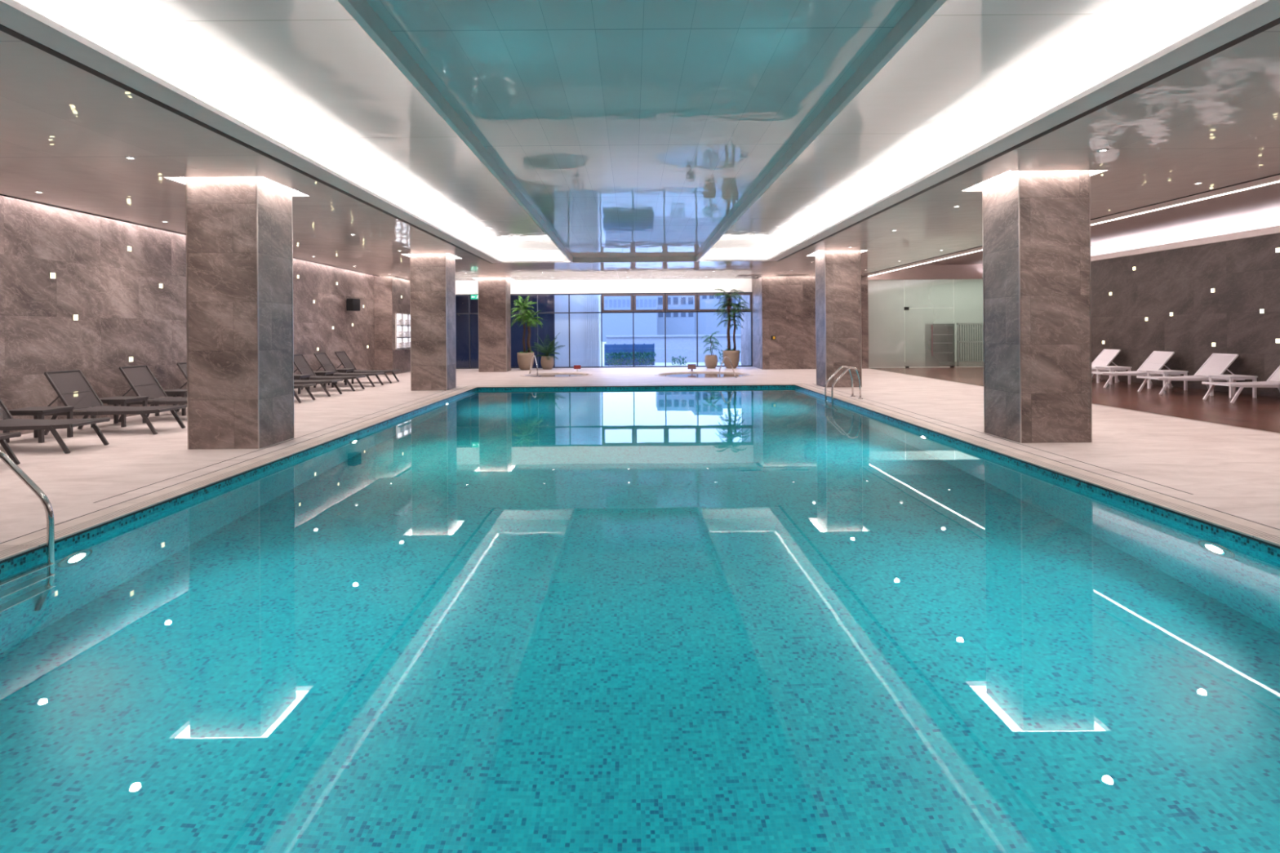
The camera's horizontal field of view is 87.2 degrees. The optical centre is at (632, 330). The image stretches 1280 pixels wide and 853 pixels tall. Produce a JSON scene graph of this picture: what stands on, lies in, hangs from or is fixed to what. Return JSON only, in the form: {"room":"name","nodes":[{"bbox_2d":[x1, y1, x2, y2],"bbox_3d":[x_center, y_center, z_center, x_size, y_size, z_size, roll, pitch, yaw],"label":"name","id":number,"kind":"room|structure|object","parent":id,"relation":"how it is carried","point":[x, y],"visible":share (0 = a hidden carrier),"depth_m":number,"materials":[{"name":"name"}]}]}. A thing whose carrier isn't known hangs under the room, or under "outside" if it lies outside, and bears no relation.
{"room":"indoor swimming pool","nodes":[
{"label":"indoor swimming pool","id":0,"kind":"room"},
{"bbox_2d":[0,195,374,435],"bbox_3d":[-9.403,-0.378,11.550,0.300,4.300,32.100,0,0,0],"label":"wall","id":1,"kind":"structure","parent":0,"point":[117,298],"depth_m":11.79,"materials":[{"name":"stone"}]},
{"bbox_2d":[49,271,55,279],"bbox_3d":[-9.250,-0.883,10.720,0.018,0.100,0.100,0,0,0],"label":"wall light","id":2,"kind":"object","parent":1,"relation":"attached to","point":[52,275],"visible":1,"depth_m":10.71,"materials":[{"name":"metal"}]},
{"bbox_2d":[72,314,78,320],"bbox_3d":[-9.245,-0.223,11.155,0.018,0.100,0.100,0,0,0],"label":"wall light","id":3,"kind":"object","parent":1,"relation":"attached to","point":[75,317],"visible":1,"depth_m":11.14,"materials":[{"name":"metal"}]},
{"bbox_2d":[346,297,359,311],"bbox_3d":[-9.091,-0.850,21.840,0.352,0.400,0.340,0,0,20],"label":"wall speaker","id":4,"kind":"object","parent":1,"relation":"attached to","point":[352,304],"visible":1,"depth_m":21.69},
{"bbox_2d":[353,298,359,310],"bbox_3d":[-8.929,-0.851,21.780,0.007,0.360,0.300,0,0,20],"label":"grille","id":5,"kind":"object","parent":4,"relation":"attached to","point":[356,301],"depth_m":21.78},
{"bbox_2d":[21,0,559,250],"bbox_3d":[-3.094,-2.406,8.150,2.670,0.001,23.700,0,0,0],"label":"ceiling","id":6,"kind":"structure","parent":0,"point":[305,74],"depth_m":6.70,"materials":[{"name":"paint"}]},
{"bbox_2d":[15,0,568,261],"bbox_3d":[-3.092,-2.226,8.150,2.670,0.360,23.700,0,0,0],"label":"trim","id":7,"kind":"structure","parent":6,"relation":"attached to","point":[519,255],"depth_m":15.89,"materials":[{"name":"white paint"}]},
{"bbox_2d":[455,278,751,294],"bbox_3d":[-1.846,-2.041,27.690,13.540,0.990,0.220,0,0,0],"label":"wall","id":8,"kind":"structure","parent":0,"point":[707,285],"depth_m":27.58,"materials":[{"name":"white paint"}]},
{"bbox_2d":[455,293,468,368],"bbox_3d":[-7.659,0.029,27.660,1.918,3.060,0.120,0,0,0],"label":"window","id":9,"kind":"structure","parent":8,"relation":"in","point":[460,294],"depth_m":27.60,"materials":[{"name":"black metal"}]},
{"bbox_2d":[468,293,478,368],"bbox_3d":[-6.009,0.016,27.660,1.418,3.060,0.120,0,0,0],"label":"window","id":10,"kind":"structure","parent":8,"relation":"in","point":[469,295],"depth_m":27.60,"materials":[{"name":"black metal"}]},
{"bbox_2d":[471,292,478,298],"bbox_3d":[-6.391,-1.441,27.507,0.400,0.280,0.166,0,0,0],"label":"exit sign","id":11,"kind":"object","parent":8,"relation":"attached to","point":[473,296],"visible":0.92,"depth_m":27.43,"materials":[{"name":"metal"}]},
{"bbox_2d":[510,293,536,368],"bbox_3d":[-4.609,0.005,27.660,1.418,3.060,0.120,0,0,0],"label":"window","id":12,"kind":"structure","parent":8,"relation":"in","point":[510,294],"depth_m":27.60,"materials":[{"name":"black metal"}]},
{"bbox_2d":[536,293,568,368],"bbox_3d":[-3.250,-0.005,27.660,1.320,3.060,0.120,0,0,0],"label":"window","id":13,"kind":"structure","parent":8,"relation":"in","point":[537,295],"depth_m":27.60,"materials":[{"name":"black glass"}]},
{"bbox_2d":[568,293,601,368],"bbox_3d":[-1.934,-0.015,27.660,1.348,3.060,0.120,0,0,0],"label":"window","id":14,"kind":"structure","parent":8,"relation":"in","point":[569,312],"depth_m":27.60,"materials":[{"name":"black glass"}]},
{"bbox_2d":[600,293,633,367],"bbox_3d":[-0.614,-0.025,27.645,1.328,3.060,0.150,0,0,0],"label":"window","id":15,"kind":"structure","parent":8,"relation":"in","point":[602,295],"depth_m":27.60,"materials":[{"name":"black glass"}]},
{"bbox_2d":[632,293,665,367],"bbox_3d":[0.696,-0.035,27.645,1.328,3.060,0.150,0,0,0],"label":"window","id":16,"kind":"structure","parent":8,"relation":"in","point":[634,295],"depth_m":27.60,"materials":[{"name":"black metal"}]},
{"bbox_2d":[664,292,697,367],"bbox_3d":[2.006,-0.045,27.645,1.328,3.060,0.150,0,0,0],"label":"window","id":17,"kind":"structure","parent":8,"relation":"in","point":[666,310],"depth_m":27.60,"materials":[{"name":"black metal"}]},
{"bbox_2d":[696,292,728,366],"bbox_3d":[3.316,-0.056,27.645,1.328,3.060,0.150,0,0,0],"label":"window","id":18,"kind":"structure","parent":8,"relation":"in","point":[698,294],"depth_m":27.60,"materials":[{"name":"black metal"}]},
{"bbox_2d":[728,292,752,366],"bbox_3d":[4.451,-0.064,27.645,0.978,3.060,0.150,0,0,0],"label":"window","id":19,"kind":"structure","parent":8,"relation":"in","point":[749,294],"depth_m":27.60,"materials":[{"name":"black metal"}]},
{"bbox_2d":[0,0,1279,280],"bbox_3d":[-0.216,-2.018,10.900,17.600,0.001,30.800,0,0,0],"label":"ceiling","id":20,"kind":"structure","parent":0,"point":[68,132],"depth_m":8.22,"materials":[{"name":"paint"}]},
{"bbox_2d":[164,177,307,195],"bbox_3d":[-5.381,-2.014,9.255,1.270,0.070,1.250,0,0,0],"label":"trim","id":21,"kind":"structure","parent":20,"relation":"attached to","point":[180,180],"depth_m":9.00,"materials":[{"name":"white paint"}]},
{"bbox_2d":[0,0,1279,262],"bbox_3d":[0.074,-2.089,7.625,8.320,0.143,24.250,0,0,0],"label":"trim","id":22,"kind":"structure","parent":20,"relation":"attached to","point":[11,18],"depth_m":5.90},
{"bbox_2d":[0,17,1279,276],"bbox_3d":[-0.218,-2.012,10.400,17.635,0.011,29.800,0,0,0],"label":"trim","id":23,"kind":"structure","parent":20,"relation":"attached to","point":[1277,21],"depth_m":6.53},
{"bbox_2d":[777,274,808,275],"bbox_3d":[5.934,-2.058,24.750,1.100,0.013,0.300,0,0,0],"label":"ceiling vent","id":24,"kind":"object","parent":20,"relation":"in","point":[779,274],"visible":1,"depth_m":24.60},
{"bbox_2d":[962,169,1107,191],"bbox_3d":[5.479,-2.097,9.255,1.270,0.070,1.250,0,0,0],"label":"trim","id":25,"kind":"structure","parent":20,"relation":"attached to","point":[1092,172],"depth_m":9.88,"materials":[{"name":"white paint"}]},
{"bbox_2d":[973,169,1092,186],"bbox_3d":[5.479,-2.132,9.255,1.270,0.001,1.250,0,0,0],"label":"light panel","id":26,"kind":"object","parent":25,"relation":"attached to","point":[980,184],"depth_m":9.47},
{"bbox_2d":[0,366,1279,544],"bbox_3d":[-0.138,1.501,11.550,18.300,0.001,32.100,0,0,0],"label":"floor","id":27,"kind":"structure","parent":0,"point":[1235,471],"depth_m":8.81,"materials":[{"name":"tile"}]},
{"bbox_2d":[0,431,21,464],"bbox_3d":[-8.072,1.093,7.500,1.940,0.961,0.662,0,0,0],"label":"sun lounger","id":28,"kind":"object","parent":27,"relation":"on","point":[4,444],"visible":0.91,"depth_m":7.80,"materials":[{"name":"black plastic"}]},
{"bbox_2d":[0,450,54,559],"bbox_3d":[-4.441,1.815,4.490,0.690,1.946,0.680,0,0,0],"label":"pool ladder","id":29,"kind":"object","parent":27,"relation":"attached to","point":[5,458],"visible":0.3,"depth_m":4.76,"materials":[{"name":"metal"}]},
{"bbox_2d":[3,405,74,443],"bbox_3d":[-8.510,1.338,9.635,0.580,0.455,0.540,0,0,0],"label":"side table","id":30,"kind":"object","parent":27,"relation":"on","point":[38,412],"visible":0.73,"depth_m":9.50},
{"bbox_2d":[0,398,110,453],"bbox_3d":[-8.072,1.093,8.830,1.940,0.961,0.662,0,0,0],"label":"sun lounger","id":31,"kind":"object","parent":27,"relation":"on","point":[11,424],"visible":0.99,"depth_m":8.75,"materials":[{"name":"grey fabric"}]},
{"bbox_2d":[44,369,186,435],"bbox_3d":[-8.072,1.093,10.400,1.940,0.961,0.662,0,0,0],"label":"sun lounger","id":32,"kind":"object","parent":27,"relation":"on","point":[72,387],"visible":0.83,"depth_m":10.31,"materials":[{"name":"grey fabric"}]},
{"bbox_2d":[90,395,148,427],"bbox_3d":[-8.510,1.338,11.155,0.580,0.455,0.540,0,0,0],"label":"side table","id":33,"kind":"object","parent":27,"relation":"on","point":[122,400],"visible":0.66,"depth_m":11.00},
{"bbox_2d":[107,364,186,422],"bbox_3d":[-8.072,1.093,11.870,1.940,0.961,0.662,0,0,0],"label":"sun lounger","id":34,"kind":"object","parent":27,"relation":"on","point":[141,380],"visible":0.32,"depth_m":11.80,"materials":[{"name":"grey fabric"}]},
{"bbox_2d":[155,388,186,416],"bbox_3d":[-8.510,1.338,12.620,0.580,0.455,0.540,0,0,0],"label":"side table","id":35,"kind":"object","parent":27,"relation":"on","point":[175,392],"visible":0.5,"depth_m":12.36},
{"bbox_2d":[167,362,186,412],"bbox_3d":[-8.072,1.093,13.330,1.940,0.961,0.662,0,0,0],"label":"sun lounger","id":36,"kind":"object","parent":27,"relation":"on","point":[182,366],"visible":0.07,"depth_m":13.04,"materials":[{"name":"grey fabric"}]},
{"bbox_2d":[185,176,293,449],"bbox_3d":[-5.342,-0.271,9.210,0.932,3.725,0.912,0,0,0],"label":"column","id":37,"kind":"structure","parent":27,"relation":"on","point":[240,337],"depth_m":8.76,"materials":[{"name":"stone"}]},
{"bbox_2d":[293,373,311,394],"bbox_3d":[-8.510,1.338,16.920,0.580,0.455,0.540,0,0,0],"label":"side table","id":38,"kind":"object","parent":27,"relation":"on","point":[308,375],"visible":0.44,"depth_m":16.83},
{"bbox_2d":[293,382,316,403],"bbox_3d":[-8.072,1.093,14.800,1.940,0.961,0.662,0,0,0],"label":"sun lounger","id":39,"kind":"object","parent":27,"relation":"on","point":[301,385],"visible":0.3,"depth_m":14.75,"materials":[{"name":"plastic"}]},
{"bbox_2d":[293,378,342,396],"bbox_3d":[-8.072,1.093,16.200,1.940,0.961,0.662,0,0,0],"label":"sun lounger","id":40,"kind":"object","parent":27,"relation":"on","point":[321,382],"visible":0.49,"depth_m":15.93,"materials":[{"name":"plastic"}]},
{"bbox_2d":[313,371,334,387],"bbox_3d":[-8.510,1.338,18.295,0.580,0.455,0.540,0,0,0],"label":"side table","id":41,"kind":"object","parent":27,"relation":"on","point":[324,373],"visible":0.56,"depth_m":18.21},
{"bbox_2d":[293,354,365,391],"bbox_3d":[-8.072,1.093,17.600,1.940,0.961,0.662,0,0,0],"label":"sun lounger","id":42,"kind":"object","parent":27,"relation":"on","point":[300,362],"visible":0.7,"depth_m":17.53,"materials":[{"name":"grey fabric"}]},
{"bbox_2d":[327,368,354,385],"bbox_3d":[-8.510,1.338,19.620,0.580,0.455,0.540,0,0,0],"label":"side table","id":43,"kind":"object","parent":27,"relation":"on","point":[339,370],"visible":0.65,"depth_m":19.39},
{"bbox_2d":[311,352,384,386],"bbox_3d":[-8.072,1.093,18.950,1.940,0.961,0.662,0,0,0],"label":"sun lounger","id":44,"kind":"object","parent":27,"relation":"on","point":[323,359],"visible":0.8,"depth_m":18.85,"materials":[{"name":"plastic"}]},
{"bbox_2d":[334,351,399,383],"bbox_3d":[-8.072,1.093,20.250,1.940,0.961,0.662,0,0,0],"label":"sun lounger","id":45,"kind":"object","parent":27,"relation":"on","point":[342,356],"visible":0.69,"depth_m":20.15,"materials":[{"name":"plastic"}]},
{"bbox_2d":[373,275,410,374],"bbox_3d":[-8.979,-0.431,26.150,0.750,4.200,4.100,0,0,0],"label":"wall pier","id":46,"kind":"object","parent":27,"relation":"on","point":[388,291],"visible":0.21,"depth_m":24.10,"materials":[{"name":"stone"}]},
{"bbox_2d":[395,312,404,350],"bbox_3d":[-8.515,0.026,24.680,0.170,1.360,0.600,0,0,0],"label":"niche","id":47,"kind":"object","parent":46,"relation":"attached to","point":[397,316],"visible":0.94,"depth_m":24.58,"materials":[{"name":"white paint"}]},
{"bbox_2d":[402,313,410,350],"bbox_3d":[-8.515,0.026,25.360,0.170,1.360,0.600,0,0,0],"label":"niche","id":48,"kind":"object","parent":46,"relation":"attached to","point":[405,316],"visible":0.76,"depth_m":25.43,"materials":[{"name":"white paint"}]},
{"bbox_2d":[408,313,410,349],"bbox_3d":[-8.515,0.026,26.040,0.170,1.360,0.600,0,0,0],"label":"niche","id":49,"kind":"object","parent":46,"relation":"attached to","point":[409,315],"visible":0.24,"depth_m":25.91,"materials":[{"name":"white paint"}]},
{"bbox_2d":[409,253,456,391],"bbox_3d":[-5.262,-0.272,17.800,0.932,3.725,0.912,0,0,0],"label":"column","id":50,"kind":"structure","parent":27,"relation":"on","point":[432,276],"depth_m":17.35,"materials":[{"name":"stone"}]},
{"bbox_2d":[478,277,511,372],"bbox_3d":[-5.242,-0.272,25.650,1.052,3.725,0.912,0,0,0],"label":"column","id":51,"kind":"structure","parent":27,"relation":"on","point":[494,293],"depth_m":25.20,"materials":[{"name":"stone"}]},
{"bbox_2d":[511,294,542,369],"bbox_3d":[-4.175,0.052,26.410,1.361,2.960,1.184,0,0,26],"label":"potted palm","id":52,"kind":"object","parent":27,"relation":"on","point":[524,358],"visible":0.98,"depth_m":26.30,"materials":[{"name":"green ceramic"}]},
{"bbox_2d":[516,352,533,369],"bbox_3d":[-4.191,1.192,26.450,0.660,0.680,0.660,0,0,0],"label":"pot","id":53,"kind":"object","parent":52,"relation":"on","point":[524,359],"depth_m":26.18,"materials":[{"name":"beige ceramic"}]},
{"bbox_2d":[530,333,564,369],"bbox_3d":[-3.498,0.799,26.777,1.294,1.457,1.638,0,0,-22],"label":"potted palm","id":54,"kind":"object","parent":27,"relation":"on","point":[547,362],"visible":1,"depth_m":26.60,"materials":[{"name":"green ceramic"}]},
{"bbox_2d":[540,355,554,369],"bbox_3d":[-3.370,1.266,26.750,0.540,0.520,0.540,0,0,0],"label":"pot","id":55,"kind":"object","parent":54,"relation":"on","point":[546,364],"depth_m":26.54,"materials":[{"name":"beige ceramic"}]},
{"bbox_2d":[520,372,592,377],"bbox_3d":[-2.605,1.913,23.200,2.480,0.814,2.480,0,0,0],"label":"pool","id":56,"kind":"object","parent":27,"relation":"in","point":[547,374],"visible":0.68,"depth_m":23.59,"materials":[{"name":"liquid"}]},
{"bbox_2d":[528,355,537,375],"bbox_3d":[-3.481,1.368,23.682,0.090,1.017,0.626,0,0,-37],"label":"handrail","id":57,"kind":"object","parent":56,"relation":"attached to","point":[534,355],"visible":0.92,"depth_m":23.58,"materials":[{"name":"metal"}]},
{"bbox_2d":[573,364,581,371],"bbox_3d":[-2.039,1.396,25.000,0.280,0.240,0.060,0,0,0],"label":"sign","id":58,"kind":"object","parent":27,"relation":"on","point":[575,366],"visible":1,"depth_m":24.98,"materials":[{"name":"red paint"}]},
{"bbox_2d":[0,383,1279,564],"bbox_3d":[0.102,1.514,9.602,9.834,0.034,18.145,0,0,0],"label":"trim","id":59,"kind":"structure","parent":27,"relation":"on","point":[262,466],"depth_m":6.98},
{"bbox_2d":[0,383,1279,560],"bbox_3d":[0.102,1.506,9.450,9.280,0.014,18.400,0,0,0],"label":"pool edge","id":60,"kind":"structure","parent":27,"relation":"on","point":[11,548],"depth_m":6.59,"materials":[{"name":"tile"}]},
{"bbox_2d":[687,364,696,371],"bbox_3d":[2.180,1.348,24.500,0.300,0.270,0.100,0,0,0],"label":"sign","id":61,"kind":"object","parent":27,"relation":"on","point":[691,366],"visible":0.99,"depth_m":24.48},
{"bbox_2d":[654,371,753,377],"bbox_3d":[2.434,1.874,22.750,3.340,0.814,3.340,0,0,0],"label":"pool","id":62,"kind":"object","parent":27,"relation":"in","point":[679,374],"visible":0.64,"depth_m":23.08,"materials":[{"name":"liquid"}]},
{"bbox_2d":[719,356,737,377],"bbox_3d":[3.054,1.318,21.392,0.626,1.017,0.090,0,0,33],"label":"handrail","id":63,"kind":"object","parent":62,"relation":"attached to","point":[728,357],"visible":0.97,"depth_m":21.36,"materials":[{"name":"metal"}]},
{"bbox_2d":[700,331,721,368],"bbox_3d":[3.128,0.750,26.587,0.870,1.452,0.794,0,0,0],"label":"potted palm","id":64,"kind":"object","parent":27,"relation":"on","point":[710,361],"visible":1,"depth_m":26.43,"materials":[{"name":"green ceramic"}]},
{"bbox_2d":[711,288,751,368],"bbox_3d":[3.916,-0.102,26.476,1.614,3.143,1.389,0,0,0],"label":"potted palm","id":65,"kind":"object","parent":27,"relation":"on","point":[734,355],"visible":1,"depth_m":26.39,"materials":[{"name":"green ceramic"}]},
{"bbox_2d":[722,350,739,368],"bbox_3d":[3.909,1.120,26.500,0.660,0.700,0.660,0,0,0],"label":"pot","id":66,"kind":"object","parent":65,"relation":"on","point":[734,355],"depth_m":26.25,"materials":[{"name":"beige ceramic"}]},
{"bbox_2d":[815,250,862,387],"bbox_3d":[5.457,-0.354,17.800,0.932,3.725,0.912,0,0,0],"label":"column","id":67,"kind":"structure","parent":27,"relation":"on","point":[838,340],"depth_m":17.35,"materials":[{"name":"stone"}]},
{"bbox_2d":[824,365,862,403],"bbox_3d":[4.619,1.745,14.700,0.690,1.946,0.600,0,0,0],"label":"pool ladder","id":68,"kind":"object","parent":27,"relation":"attached to","point":[842,366],"visible":0.66,"depth_m":14.93,"materials":[{"name":"metal"}]},
{"bbox_2d":[982,169,1092,443],"bbox_3d":[5.517,-0.355,9.210,0.932,3.725,0.912,0,0,0],"label":"column","id":69,"kind":"structure","parent":27,"relation":"on","point":[1037,289],"depth_m":8.76,"materials":[{"name":"stone"}]},
{"bbox_2d":[366,0,916,257],"bbox_3d":[0.073,-2.191,8.025,3.600,0.060,23.250,0,0,0],"label":"ceiling","id":70,"kind":"structure","parent":0,"point":[631,128],"depth_m":6.01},
{"bbox_2d":[704,355,717,368],"bbox_3d":[3.130,1.216,26.600,0.520,0.520,0.520,0,0,0],"label":"pot","id":71,"kind":"object","parent":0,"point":[710,361],"depth_m":26.40,"materials":[{"name":"beige ceramic"}]},
{"bbox_2d":[740,275,868,369],"bbox_3d":[6.951,-0.553,28.000,4.030,4.200,5.000,0,0,0],"label":"wall","id":72,"kind":"structure","parent":0,"point":[784,308],"depth_m":25.50,"materials":[{"name":"stone"}]},
{"bbox_2d":[379,275,813,279],"bbox_3d":[-0.216,-2.098,25.125,17.600,0.160,2.350,0,0,0],"label":"trim","id":73,"kind":"structure","parent":72,"relation":"attached to","point":[380,276],"depth_m":25.50,"materials":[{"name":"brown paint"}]},
{"bbox_2d":[862,174,1279,275],"bbox_3d":[8.828,-2.308,10.700,0.490,0.440,30.400,0,0,0],"label":"trim","id":74,"kind":"structure","parent":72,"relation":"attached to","point":[1277,178],"depth_m":11.17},
{"bbox_2d":[867,264,983,368],"bbox_3d":[11.631,-0.580,25.900,5.330,3.980,0.060,0,0,0],"label":"wall","id":75,"kind":"structure","parent":0,"point":[887,300],"depth_m":25.90,"materials":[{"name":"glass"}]},
{"bbox_2d":[904,306,954,367],"bbox_3d":[11.452,0.242,25.875,1.900,2.340,0.110,0,0,0],"label":"door","id":76,"kind":"structure","parent":75,"relation":"attached to","point":[910,325],"depth_m":25.90,"materials":[{"name":"clear glass"}]},
{"bbox_2d":[903,279,982,362],"bbox_3d":[12.980,-0.650,28.050,8.030,4.100,4.900,0,0,0],"label":"wall","id":77,"kind":"structure","parent":0,"point":[933,301],"depth_m":30.20,"materials":[{"name":"paint"}]},
{"bbox_2d":[867,180,1279,276],"bbox_3d":[9.039,-2.098,10.690,0.070,0.024,30.380,0,0,0],"label":"ceiling light line","id":78,"kind":"object","parent":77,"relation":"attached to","point":[1279,180],"visible":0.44,"depth_m":11.45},
{"bbox_2d":[982,225,1279,277],"bbox_3d":[13.729,-2.126,10.700,0.510,0.160,30.400,0,0,0],"label":"trim","id":79,"kind":"structure","parent":77,"relation":"attached to","point":[1273,229],"depth_m":16.13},
{"bbox_2d":[710,0,1244,248],"bbox_3d":[3.236,-2.455,8.150,2.670,0.001,23.700,0,0,0],"label":"ceiling","id":80,"kind":"structure","parent":0,"point":[975,70],"depth_m":6.83,"materials":[{"name":"paint"}]},
{"bbox_2d":[700,0,1253,259],"bbox_3d":[3.238,-2.275,8.150,2.670,0.360,23.700,0,0,0],"label":"trim","id":81,"kind":"structure","parent":80,"relation":"attached to","point":[731,253],"depth_m":9.52,"materials":[{"name":"white paint"}]},
{"bbox_2d":[868,368,1279,434],"bbox_3d":[9.001,1.453,10.700,0.040,0.056,30.400,0,0,0],"label":"trim","id":82,"kind":"structure","parent":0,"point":[868,368],"depth_m":11.37,"materials":[{"name":"metal"}]},
{"bbox_2d":[870,361,1279,433],"bbox_3d":[13.012,1.499,13.000,8.000,0.202,35.000,0,0,0],"label":"floor","id":83,"kind":"structure","parent":0,"point":[1260,412],"depth_m":13.68,"materials":[{"name":"red wood"}]},
{"bbox_2d":[924,323,955,364],"bbox_3d":[12.755,0.552,27.850,1.000,1.700,0.500,0,0,0],"label":"display cabinet","id":84,"kind":"object","parent":83,"relation":"on","point":[944,353],"visible":0.93,"depth_m":27.98,"materials":[{"name":"glass"}]},
{"bbox_2d":[933,351,952,353],"bbox_3d":[12.757,0.902,27.840,0.880,0.030,0.440,0,0,0],"label":"shelf","id":85,"kind":"object","parent":84,"relation":"attached to","point":[933,352],"depth_m":27.65,"materials":[{"name":"metal"}]},
{"bbox_2d":[956,323,983,364],"bbox_3d":[14.104,0.531,27.800,1.300,1.720,0.060,0,0,0],"label":"rack","id":86,"kind":"object","parent":83,"relation":"on","point":[958,330],"visible":0.78,"depth_m":27.80,"materials":[{"name":"metal"}]},
{"bbox_2d":[1091,349,1126,382],"bbox_3d":[12.578,0.967,18.720,1.940,0.891,0.662,0,0,0],"label":"sun lounger","id":87,"kind":"object","parent":83,"relation":"on","point":[1105,357],"visible":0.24,"depth_m":18.67,"materials":[{"name":"plastic"}]},
{"bbox_2d":[1095,365,1132,384],"bbox_3d":[12.759,1.172,17.800,0.580,0.455,0.540,0,0,0],"label":"side table","id":88,"kind":"object","parent":83,"relation":"on","point":[1110,368],"visible":0.96,"depth_m":17.62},
{"bbox_2d":[1091,351,1180,387],"bbox_3d":[12.578,0.967,16.900,1.940,0.891,0.662,0,0,0],"label":"sun lounger","id":89,"kind":"object","parent":83,"relation":"on","point":[1157,360],"visible":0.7,"depth_m":16.80,"materials":[{"name":"plastic"}]},
{"bbox_2d":[1146,369,1188,391],"bbox_3d":[12.759,1.172,16.020,0.580,0.455,0.540,0,0,0],"label":"side table","id":90,"kind":"object","parent":83,"relation":"on","point":[1164,372],"visible":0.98,"depth_m":15.85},
{"bbox_2d":[1136,353,1244,395],"bbox_3d":[12.578,0.967,15.150,1.940,0.891,0.662,0,0,0],"label":"sun lounger","id":91,"kind":"object","parent":83,"relation":"on","point":[1216,363],"visible":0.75,"depth_m":15.07,"materials":[{"name":"plastic"}]},
{"bbox_2d":[1208,374,1257,398],"bbox_3d":[12.759,1.172,14.270,0.580,0.455,0.540,0,0,0],"label":"side table","id":92,"kind":"object","parent":83,"relation":"on","point":[1232,378],"visible":0.88,"depth_m":14.04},
{"bbox_2d":[1201,365,1279,403],"bbox_3d":[12.578,0.967,13.380,1.940,0.891,0.662,0,0,0],"label":"sun lounger","id":93,"kind":"object","parent":83,"relation":"on","point":[1275,376],"visible":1,"depth_m":13.36,"materials":[{"name":"plastic"}]},
{"bbox_2d":[923,182,1279,264],"bbox_3d":[11.675,-2.580,10.700,5.210,0.060,30.400,0,0,0],"label":"ceiling","id":94,"kind":"structure","parent":0,"point":[1264,199],"depth_m":15.04,"materials":[{"name":"paint"}]},
{"bbox_2d":[1090,233,1279,397],"bbox_3d":[13.924,-0.227,10.700,0.750,3.640,30.400,0,0,0],"label":"wall","id":95,"kind":"structure","parent":0,"point":[1244,273],"depth_m":16.19,"materials":[{"name":"stone"}]},
{"bbox_2d":[1090,210,1279,256],"bbox_3d":[14.057,-2.368,10.700,0.450,0.400,30.400,0,0,0],"label":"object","id":96,"kind":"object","parent":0,"point":[1271,219],"depth_m":16.56,"materials":[{"name":"white paint"}]},
{"bbox_3d":[0.108,2.379,9.450,8.680,1.540,17.800,0,0,0],"label":"basin","id":97,"kind":"object","parent":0,"visible":0},
{"bbox_2d":[0,387,1279,852],"bbox_3d":[0.108,2.377,9.450,8.700,1.585,17.820,0,0,0],"label":"pool water","id":98,"kind":"object","parent":97,"relation":"on","point":[735,620],"visible":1,"depth_m":3.30,"materials":[{"name":"liquid"}]},
{"bbox_2d":[0,385,1279,572],"bbox_3d":[0.102,1.569,9.450,8.680,0.080,17.800,0,0,0],"label":"trim","id":99,"kind":"structure","parent":97,"relation":"on","point":[1263,547],"depth_m":6.66,"materials":[{"name":"tile"}]},
{"label":"outside","id":100,"kind":"structure","parent":0,"visible":0},
{"bbox_2d":[600,342,741,366],"bbox_3d":[0.014,1.850,133.875,120.000,0.300,212.250,0,0,0],"label":"ground","id":101,"kind":"structure","parent":100,"point":[603,343],"depth_m":34.16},
{"bbox_2d":[455,295,555,367],"bbox_3d":[-8.715,-0.583,28.850,10.580,4.900,2.100,0,0,0],"label":"wall","id":102,"kind":"structure","parent":101,"relation":"on","point":[545,303],"depth_m":29.60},
{"bbox_2d":[554,294,600,366],"bbox_3d":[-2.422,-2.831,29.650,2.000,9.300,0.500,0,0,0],"label":"curtain","id":103,"kind":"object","parent":101,"relation":"on","point":[584,328],"depth_m":29.50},
{"bbox_2d":[600,295,657,342],"bbox_3d":[-2.015,-1.935,111.970,12.000,7.500,8.060,0,0,0],"label":"apartment building","id":104,"kind":"structure","parent":101,"relation":"on","point":[645,323],"depth_m":108.00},
{"bbox_2d":[604,343,654,365],"bbox_3d":[-0.131,1.186,33.200,2.480,1.130,0.120,0,0,0],"label":"fence","id":105,"kind":"object","parent":101,"relation":"on","point":[609,348],"visible":0.44,"depth_m":33.20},
{"bbox_2d":[604,351,656,365],"bbox_3d":[-0.083,1.429,32.598,2.536,0.944,0.596,0,0,0],"label":"hedge","id":106,"kind":"object","parent":101,"relation":"on","point":[647,353],"visible":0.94,"depth_m":32.56,"materials":[{"name":"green plant"}]},
{"bbox_2d":[605,334,741,362],"bbox_3d":[14.307,0.905,36.150,31.400,1.570,0.500,0,0,0],"label":"wall","id":107,"kind":"structure","parent":101,"relation":"on","point":[684,345],"depth_m":36.00,"materials":[{"name":"concrete"}]},
{"bbox_2d":[656,295,694,334],"bbox_3d":[7.665,-4.609,121.970,6.600,12.700,8.060,0,0,0],"label":"apartment building","id":108,"kind":"structure","parent":101,"relation":"on","point":[677,323],"depth_m":118.00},
{"bbox_2d":[671,355,687,365],"bbox_3d":[2.309,1.532,32.589,0.807,0.701,0.590,0,0,0],"label":"shrub","id":109,"kind":"object","parent":101,"relation":"on","point":[673,358],"visible":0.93,"depth_m":32.57,"materials":[{"name":"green plant"}]},
{"bbox_2d":[694,295,722,334],"bbox_3d":[13.461,-5.154,122.970,5.000,13.700,8.060,0,0,0],"label":"apartment building","id":110,"kind":"structure","parent":101,"relation":"on","point":[708,322],"depth_m":118.99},
{"bbox_2d":[722,295,741,334],"bbox_3d":[19.965,-4.604,122.970,8.000,12.500,8.060,0,0,0],"label":"apartment building","id":111,"kind":"structure","parent":101,"relation":"on","point":[738,331],"depth_m":118.99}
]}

